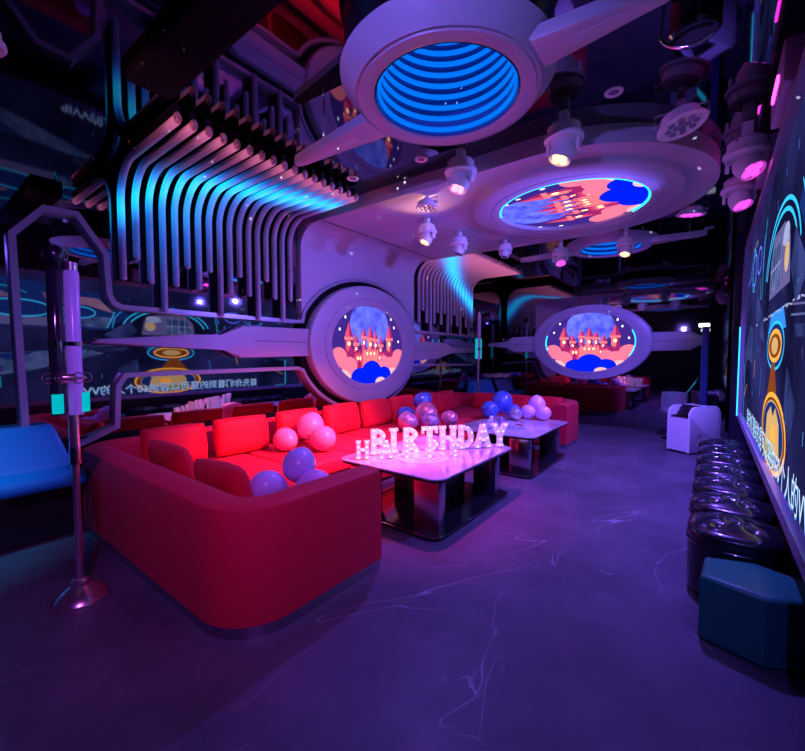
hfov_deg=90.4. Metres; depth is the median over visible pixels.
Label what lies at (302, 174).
pipe
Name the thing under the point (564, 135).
lamp
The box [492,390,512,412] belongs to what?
balloon
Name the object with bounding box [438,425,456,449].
letter
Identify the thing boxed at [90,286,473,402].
wall decoration
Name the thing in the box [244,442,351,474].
seat cushion
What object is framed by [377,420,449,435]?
seat cushion
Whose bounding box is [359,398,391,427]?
cushion
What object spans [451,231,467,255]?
lamp
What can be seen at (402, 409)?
balloon
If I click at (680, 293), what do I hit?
wall
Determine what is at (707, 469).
stool
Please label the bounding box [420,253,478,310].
pipe
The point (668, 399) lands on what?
bar chair
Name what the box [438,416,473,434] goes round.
seat cushion
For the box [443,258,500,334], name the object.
pipe
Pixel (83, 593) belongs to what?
microphone stand
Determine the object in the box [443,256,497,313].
pipe
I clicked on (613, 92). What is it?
recessed light
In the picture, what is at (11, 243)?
trim
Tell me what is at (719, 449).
stool
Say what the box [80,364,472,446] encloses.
trim
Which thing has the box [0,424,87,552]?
leather bench
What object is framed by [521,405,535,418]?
balloon
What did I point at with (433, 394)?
cushion
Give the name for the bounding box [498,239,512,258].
lamp
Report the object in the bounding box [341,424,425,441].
seat cushion
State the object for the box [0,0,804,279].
ceiling
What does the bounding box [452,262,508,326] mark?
pipe
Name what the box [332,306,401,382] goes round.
picture
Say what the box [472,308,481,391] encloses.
microphone stand
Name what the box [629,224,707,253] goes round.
light
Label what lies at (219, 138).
pipe
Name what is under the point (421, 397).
balloon
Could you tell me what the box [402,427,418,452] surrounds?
marquee letter
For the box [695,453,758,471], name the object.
stool
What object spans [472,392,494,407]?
cushion
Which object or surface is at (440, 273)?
pipe
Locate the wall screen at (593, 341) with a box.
[488,304,701,379]
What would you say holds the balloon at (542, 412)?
on the coffee table at (523, 461)
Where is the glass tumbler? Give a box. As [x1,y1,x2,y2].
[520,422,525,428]
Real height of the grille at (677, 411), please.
0.184 m
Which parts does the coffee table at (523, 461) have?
leg, plate, leg, leg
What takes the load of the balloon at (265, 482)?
on the sectional sofa
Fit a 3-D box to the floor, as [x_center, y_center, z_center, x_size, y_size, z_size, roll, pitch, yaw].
[0.551,1.307,4.003,5.060,0.100,11.500,2,4,38]
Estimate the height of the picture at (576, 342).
1.226 m
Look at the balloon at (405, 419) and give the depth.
5.27 m
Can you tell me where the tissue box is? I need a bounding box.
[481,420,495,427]
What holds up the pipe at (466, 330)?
attached to the wall at (38, 167)
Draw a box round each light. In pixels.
[294,0,669,166]
[347,176,358,181]
[415,156,427,162]
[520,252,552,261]
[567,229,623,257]
[604,86,623,97]
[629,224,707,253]
[770,32,804,129]
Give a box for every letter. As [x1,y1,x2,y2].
[356,440,369,458]
[369,429,385,454]
[379,440,392,458]
[389,428,397,452]
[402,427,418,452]
[403,439,414,457]
[421,426,437,450]
[426,439,437,456]
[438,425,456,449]
[448,438,461,455]
[458,425,473,448]
[474,423,491,447]
[491,422,508,446]
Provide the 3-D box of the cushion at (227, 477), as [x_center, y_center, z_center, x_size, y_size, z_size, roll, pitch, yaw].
[-1.229,0.739,2.733,0.600,0.307,0.200,2,4,38]
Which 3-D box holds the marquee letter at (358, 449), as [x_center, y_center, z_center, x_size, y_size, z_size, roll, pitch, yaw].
[-0.363,0.677,3.650,0.127,0.165,0.044,0,3,-8]
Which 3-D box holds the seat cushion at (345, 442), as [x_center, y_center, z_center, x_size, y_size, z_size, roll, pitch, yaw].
[-0.770,0.867,4.865,1.200,0.165,0.680,2,4,38]
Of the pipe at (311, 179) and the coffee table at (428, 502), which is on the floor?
the coffee table at (428, 502)
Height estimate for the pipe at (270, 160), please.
0.935 m
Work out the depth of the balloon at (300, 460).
2.83 m
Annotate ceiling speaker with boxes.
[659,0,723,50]
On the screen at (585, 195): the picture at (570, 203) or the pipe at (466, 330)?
the picture at (570, 203)
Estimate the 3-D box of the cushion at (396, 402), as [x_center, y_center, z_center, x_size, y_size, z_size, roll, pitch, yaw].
[0.002,0.515,6.427,0.210,0.386,0.620,2,4,38]
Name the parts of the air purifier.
panel, panel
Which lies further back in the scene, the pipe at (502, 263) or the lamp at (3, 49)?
the pipe at (502, 263)
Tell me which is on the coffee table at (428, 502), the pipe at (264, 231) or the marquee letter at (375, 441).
the marquee letter at (375, 441)
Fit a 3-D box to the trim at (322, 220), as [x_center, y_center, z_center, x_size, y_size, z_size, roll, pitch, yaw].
[-0.226,-1.993,6.012,0.020,0.008,2.540,2,4,38]
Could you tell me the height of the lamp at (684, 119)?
0.234 m
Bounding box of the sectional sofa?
[81,392,578,639]
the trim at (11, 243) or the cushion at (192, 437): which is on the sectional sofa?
the cushion at (192, 437)
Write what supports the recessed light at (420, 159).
in the ceiling at (63, 69)
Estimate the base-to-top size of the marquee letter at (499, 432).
0.247 m
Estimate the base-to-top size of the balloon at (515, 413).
0.180 m
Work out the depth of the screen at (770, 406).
2.57 m
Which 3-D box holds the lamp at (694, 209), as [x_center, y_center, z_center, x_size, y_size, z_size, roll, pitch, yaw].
[3.387,-1.968,4.692,0.301,0.220,0.297,0,3,1]
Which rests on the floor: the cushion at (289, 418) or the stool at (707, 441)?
the stool at (707, 441)
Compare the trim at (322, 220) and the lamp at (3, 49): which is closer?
the lamp at (3, 49)
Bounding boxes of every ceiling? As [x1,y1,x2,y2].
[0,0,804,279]
[297,122,720,326]
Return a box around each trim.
[6,205,473,426]
[61,387,466,518]
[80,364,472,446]
[297,282,395,404]
[322,220,432,258]
[728,231,748,442]
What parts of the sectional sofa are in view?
seat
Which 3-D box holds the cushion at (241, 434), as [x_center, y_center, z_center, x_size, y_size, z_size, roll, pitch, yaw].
[-1.692,0.624,4.224,0.210,0.382,0.620,2,4,38]
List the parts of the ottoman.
foot plate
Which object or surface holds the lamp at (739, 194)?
hanging from the ceiling at (63, 69)
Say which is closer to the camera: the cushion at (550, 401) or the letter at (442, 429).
the letter at (442, 429)
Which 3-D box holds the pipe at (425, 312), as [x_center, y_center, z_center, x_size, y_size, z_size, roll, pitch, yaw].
[0.866,-1.576,7.230,1.245,1.205,0.056,2,4,38]
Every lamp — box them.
[0,32,7,57]
[416,196,438,212]
[417,218,436,245]
[445,147,476,194]
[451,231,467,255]
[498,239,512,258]
[544,109,583,166]
[552,240,569,266]
[616,227,635,256]
[652,97,710,141]
[675,201,708,217]
[699,323,709,326]
[720,176,757,211]
[722,119,772,181]
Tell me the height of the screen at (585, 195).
0.065 m
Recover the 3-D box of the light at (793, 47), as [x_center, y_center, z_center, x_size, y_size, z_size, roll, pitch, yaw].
[2.328,-1.722,2.353,0.211,0.230,0.600,2,4,38]
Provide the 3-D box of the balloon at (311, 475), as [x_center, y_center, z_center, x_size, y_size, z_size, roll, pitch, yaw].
[-0.612,0.769,2.765,0.233,0.229,0.257,2,4,38]
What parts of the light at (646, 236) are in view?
arm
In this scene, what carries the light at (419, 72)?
hanging from the ceiling at (63, 69)
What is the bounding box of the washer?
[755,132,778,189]
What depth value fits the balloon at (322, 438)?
4.19 m
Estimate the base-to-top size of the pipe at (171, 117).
1.135 m
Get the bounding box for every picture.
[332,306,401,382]
[501,179,648,227]
[547,313,634,371]
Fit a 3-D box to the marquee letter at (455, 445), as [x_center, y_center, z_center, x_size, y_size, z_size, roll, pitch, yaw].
[0.493,0.670,3.745,0.125,0.170,0.045,0,3,-8]
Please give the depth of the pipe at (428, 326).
7.63 m
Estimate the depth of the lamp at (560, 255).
5.90 m
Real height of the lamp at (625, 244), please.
0.498 m
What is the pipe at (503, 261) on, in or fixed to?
attached to the wall at (38, 167)
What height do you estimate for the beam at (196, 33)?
0.089 m
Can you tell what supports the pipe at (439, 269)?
attached to the wall at (38, 167)
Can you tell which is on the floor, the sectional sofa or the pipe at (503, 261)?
the sectional sofa
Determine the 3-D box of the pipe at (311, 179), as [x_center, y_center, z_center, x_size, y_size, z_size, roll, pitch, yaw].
[-1.354,-1.469,4.310,1.305,1.135,0.056,2,4,38]
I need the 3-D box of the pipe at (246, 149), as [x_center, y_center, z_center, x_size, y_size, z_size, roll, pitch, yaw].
[-1.776,-1.542,3.760,1.305,0.935,0.056,2,4,38]
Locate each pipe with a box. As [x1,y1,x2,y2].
[114,103,181,280]
[128,111,197,260]
[142,118,212,283]
[155,125,226,311]
[168,132,240,286]
[180,138,252,268]
[191,143,264,289]
[202,149,276,272]
[213,154,287,315]
[223,159,297,293]
[232,165,307,277]
[242,168,316,296]
[251,172,325,318]
[260,177,334,281]
[268,180,342,299]
[276,184,350,320]
[285,188,358,301]
[414,253,474,321]
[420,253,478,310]
[422,253,481,322]
[425,252,485,332]
[432,252,488,323]
[436,254,491,312]
[436,255,494,324]
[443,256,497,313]
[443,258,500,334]
[449,259,503,325]
[452,260,505,315]
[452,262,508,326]
[455,263,511,335]
[461,265,516,327]
[462,264,513,316]
[464,266,518,335]
[470,267,520,327]
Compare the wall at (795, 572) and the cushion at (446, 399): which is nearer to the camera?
the wall at (795, 572)
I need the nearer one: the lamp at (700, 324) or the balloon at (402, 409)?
the balloon at (402, 409)
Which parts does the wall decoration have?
arm, frame, arm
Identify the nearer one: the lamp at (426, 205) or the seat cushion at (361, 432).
the lamp at (426, 205)
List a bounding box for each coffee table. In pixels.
[341,435,510,541]
[456,415,567,478]
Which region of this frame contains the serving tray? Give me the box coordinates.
[396,450,448,463]
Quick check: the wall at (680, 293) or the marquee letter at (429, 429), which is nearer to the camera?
the marquee letter at (429, 429)
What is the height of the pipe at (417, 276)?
1.205 m
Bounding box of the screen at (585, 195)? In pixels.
[474,156,686,236]
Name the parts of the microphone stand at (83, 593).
holder stem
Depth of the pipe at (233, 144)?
3.92 m
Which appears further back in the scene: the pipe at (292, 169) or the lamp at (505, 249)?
the lamp at (505, 249)
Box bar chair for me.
[660,392,687,439]
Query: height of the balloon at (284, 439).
0.251 m
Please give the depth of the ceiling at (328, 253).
4.85 m
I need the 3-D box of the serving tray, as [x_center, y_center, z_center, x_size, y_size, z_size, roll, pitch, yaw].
[0.188,0.760,3.751,0.490,0.006,0.490,2,4,38]
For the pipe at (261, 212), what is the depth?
4.71 m
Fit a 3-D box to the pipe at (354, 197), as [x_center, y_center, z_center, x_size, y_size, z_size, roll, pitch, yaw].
[-1.002,-1.491,4.765,1.305,1.135,0.056,2,4,38]
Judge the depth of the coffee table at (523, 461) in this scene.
5.22 m
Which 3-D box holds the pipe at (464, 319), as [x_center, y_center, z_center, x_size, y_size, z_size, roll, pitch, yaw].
[1.798,-1.635,8.434,1.245,1.205,0.056,2,4,38]
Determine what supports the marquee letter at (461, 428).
on the coffee table at (428, 502)
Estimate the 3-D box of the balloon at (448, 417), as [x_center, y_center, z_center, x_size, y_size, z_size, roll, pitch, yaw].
[0.655,0.613,5.663,0.248,0.242,0.255,0,3,-9]
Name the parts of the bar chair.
seat, backrest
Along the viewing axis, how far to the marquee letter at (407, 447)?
3.69 m
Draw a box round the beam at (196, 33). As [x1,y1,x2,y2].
[126,0,282,100]
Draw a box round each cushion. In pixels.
[140,423,207,462]
[147,439,195,479]
[193,453,294,482]
[193,458,253,496]
[212,414,269,456]
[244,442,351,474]
[275,408,318,441]
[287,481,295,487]
[299,433,390,465]
[322,402,360,433]
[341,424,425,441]
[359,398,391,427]
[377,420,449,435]
[388,394,415,421]
[414,392,438,410]
[435,390,455,411]
[438,406,502,420]
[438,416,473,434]
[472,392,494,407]
[510,394,530,409]
[532,396,562,414]
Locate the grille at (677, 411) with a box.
[670,404,700,418]
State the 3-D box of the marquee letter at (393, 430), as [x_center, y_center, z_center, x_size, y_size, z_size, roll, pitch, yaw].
[-0.085,0.630,3.860,0.086,0.240,0.044,-1,3,-13]
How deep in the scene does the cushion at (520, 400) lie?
7.26 m
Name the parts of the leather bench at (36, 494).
backrest, seat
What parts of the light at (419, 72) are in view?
arm, arm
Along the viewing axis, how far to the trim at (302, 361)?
5.59 m
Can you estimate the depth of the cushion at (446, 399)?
7.33 m
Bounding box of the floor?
[0,423,804,750]
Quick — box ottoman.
[698,557,804,673]
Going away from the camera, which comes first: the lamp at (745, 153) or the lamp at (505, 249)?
the lamp at (745, 153)
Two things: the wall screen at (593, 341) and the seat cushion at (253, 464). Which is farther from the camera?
the wall screen at (593, 341)
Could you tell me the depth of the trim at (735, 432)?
6.06 m
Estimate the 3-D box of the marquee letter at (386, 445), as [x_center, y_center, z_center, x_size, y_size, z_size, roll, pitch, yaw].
[-0.149,0.676,3.674,0.129,0.168,0.045,0,3,-8]
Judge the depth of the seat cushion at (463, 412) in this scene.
7.11 m
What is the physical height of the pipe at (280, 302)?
1.390 m
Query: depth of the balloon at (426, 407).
5.54 m
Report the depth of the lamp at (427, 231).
4.88 m
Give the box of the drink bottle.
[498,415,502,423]
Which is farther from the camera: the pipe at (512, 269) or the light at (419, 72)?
the pipe at (512, 269)
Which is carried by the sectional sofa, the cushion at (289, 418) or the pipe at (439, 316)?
the cushion at (289, 418)
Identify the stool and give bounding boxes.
[686,511,791,593]
[689,491,778,527]
[691,476,770,503]
[694,463,763,485]
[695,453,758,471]
[697,445,753,460]
[698,438,750,451]
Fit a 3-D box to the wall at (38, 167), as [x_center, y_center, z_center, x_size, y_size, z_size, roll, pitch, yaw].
[-1.411,-0.465,5.435,0.100,3.300,11.300,2,4,38]
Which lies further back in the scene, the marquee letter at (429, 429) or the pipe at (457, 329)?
the pipe at (457, 329)
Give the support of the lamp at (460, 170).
hanging from the ceiling at (63, 69)
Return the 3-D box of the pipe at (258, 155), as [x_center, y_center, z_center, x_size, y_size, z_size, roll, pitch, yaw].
[-1.705,-1.447,3.856,1.305,1.135,0.056,2,4,38]
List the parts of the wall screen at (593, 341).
arm, frame, arm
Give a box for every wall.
[0,116,487,438]
[487,249,734,437]
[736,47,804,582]
[747,443,803,581]
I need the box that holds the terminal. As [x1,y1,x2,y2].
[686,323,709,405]
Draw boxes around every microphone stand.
[40,244,111,615]
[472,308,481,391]
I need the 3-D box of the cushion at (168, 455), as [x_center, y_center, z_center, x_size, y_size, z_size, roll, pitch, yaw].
[-1.862,0.705,3.221,0.600,0.328,0.198,2,4,38]
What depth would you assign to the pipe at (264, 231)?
4.74 m
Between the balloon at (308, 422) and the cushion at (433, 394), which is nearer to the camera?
the balloon at (308, 422)
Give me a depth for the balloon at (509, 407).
6.06 m
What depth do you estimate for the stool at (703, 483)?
3.13 m
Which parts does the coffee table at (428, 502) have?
leg, leg, plate, leg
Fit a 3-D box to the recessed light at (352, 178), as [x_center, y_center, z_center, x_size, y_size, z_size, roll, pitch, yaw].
[-0.518,-2.051,4.173,0.124,0.007,0.124,2,4,38]
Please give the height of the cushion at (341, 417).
0.386 m
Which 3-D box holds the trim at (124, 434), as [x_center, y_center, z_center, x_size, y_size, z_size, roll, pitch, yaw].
[-1.367,0.818,5.463,0.012,0.735,11.300,2,4,38]
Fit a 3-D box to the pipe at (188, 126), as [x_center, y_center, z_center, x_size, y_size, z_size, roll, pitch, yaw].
[-2.057,-1.525,3.397,1.305,0.935,0.056,2,4,38]
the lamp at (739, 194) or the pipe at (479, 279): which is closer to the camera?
the lamp at (739, 194)
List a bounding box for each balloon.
[250,470,288,496]
[273,428,297,450]
[282,447,315,482]
[295,469,328,485]
[297,412,323,440]
[310,426,335,450]
[396,406,413,418]
[397,412,417,429]
[413,392,431,407]
[414,401,437,426]
[421,413,438,430]
[440,410,457,426]
[481,401,498,417]
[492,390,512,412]
[505,404,519,416]
[509,408,521,419]
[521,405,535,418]
[528,395,545,409]
[535,406,550,419]
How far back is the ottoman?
1.90 m
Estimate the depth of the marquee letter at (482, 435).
4.09 m
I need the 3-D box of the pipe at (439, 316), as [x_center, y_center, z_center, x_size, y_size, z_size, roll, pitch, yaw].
[1.177,-1.596,7.631,1.245,1.205,0.056,2,4,38]
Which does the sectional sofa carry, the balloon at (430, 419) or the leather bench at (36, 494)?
the balloon at (430, 419)
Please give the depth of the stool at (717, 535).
2.32 m
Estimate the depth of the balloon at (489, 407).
6.01 m
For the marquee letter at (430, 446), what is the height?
0.165 m
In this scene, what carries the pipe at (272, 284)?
attached to the wall at (38, 167)
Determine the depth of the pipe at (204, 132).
3.73 m
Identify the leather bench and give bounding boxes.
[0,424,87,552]
[467,379,495,392]
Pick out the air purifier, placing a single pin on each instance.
(687, 424)
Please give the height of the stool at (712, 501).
0.449 m
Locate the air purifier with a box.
[666,403,720,454]
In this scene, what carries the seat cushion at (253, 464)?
on the sectional sofa
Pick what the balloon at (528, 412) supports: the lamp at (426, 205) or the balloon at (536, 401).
the balloon at (536, 401)
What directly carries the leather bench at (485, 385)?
on the floor

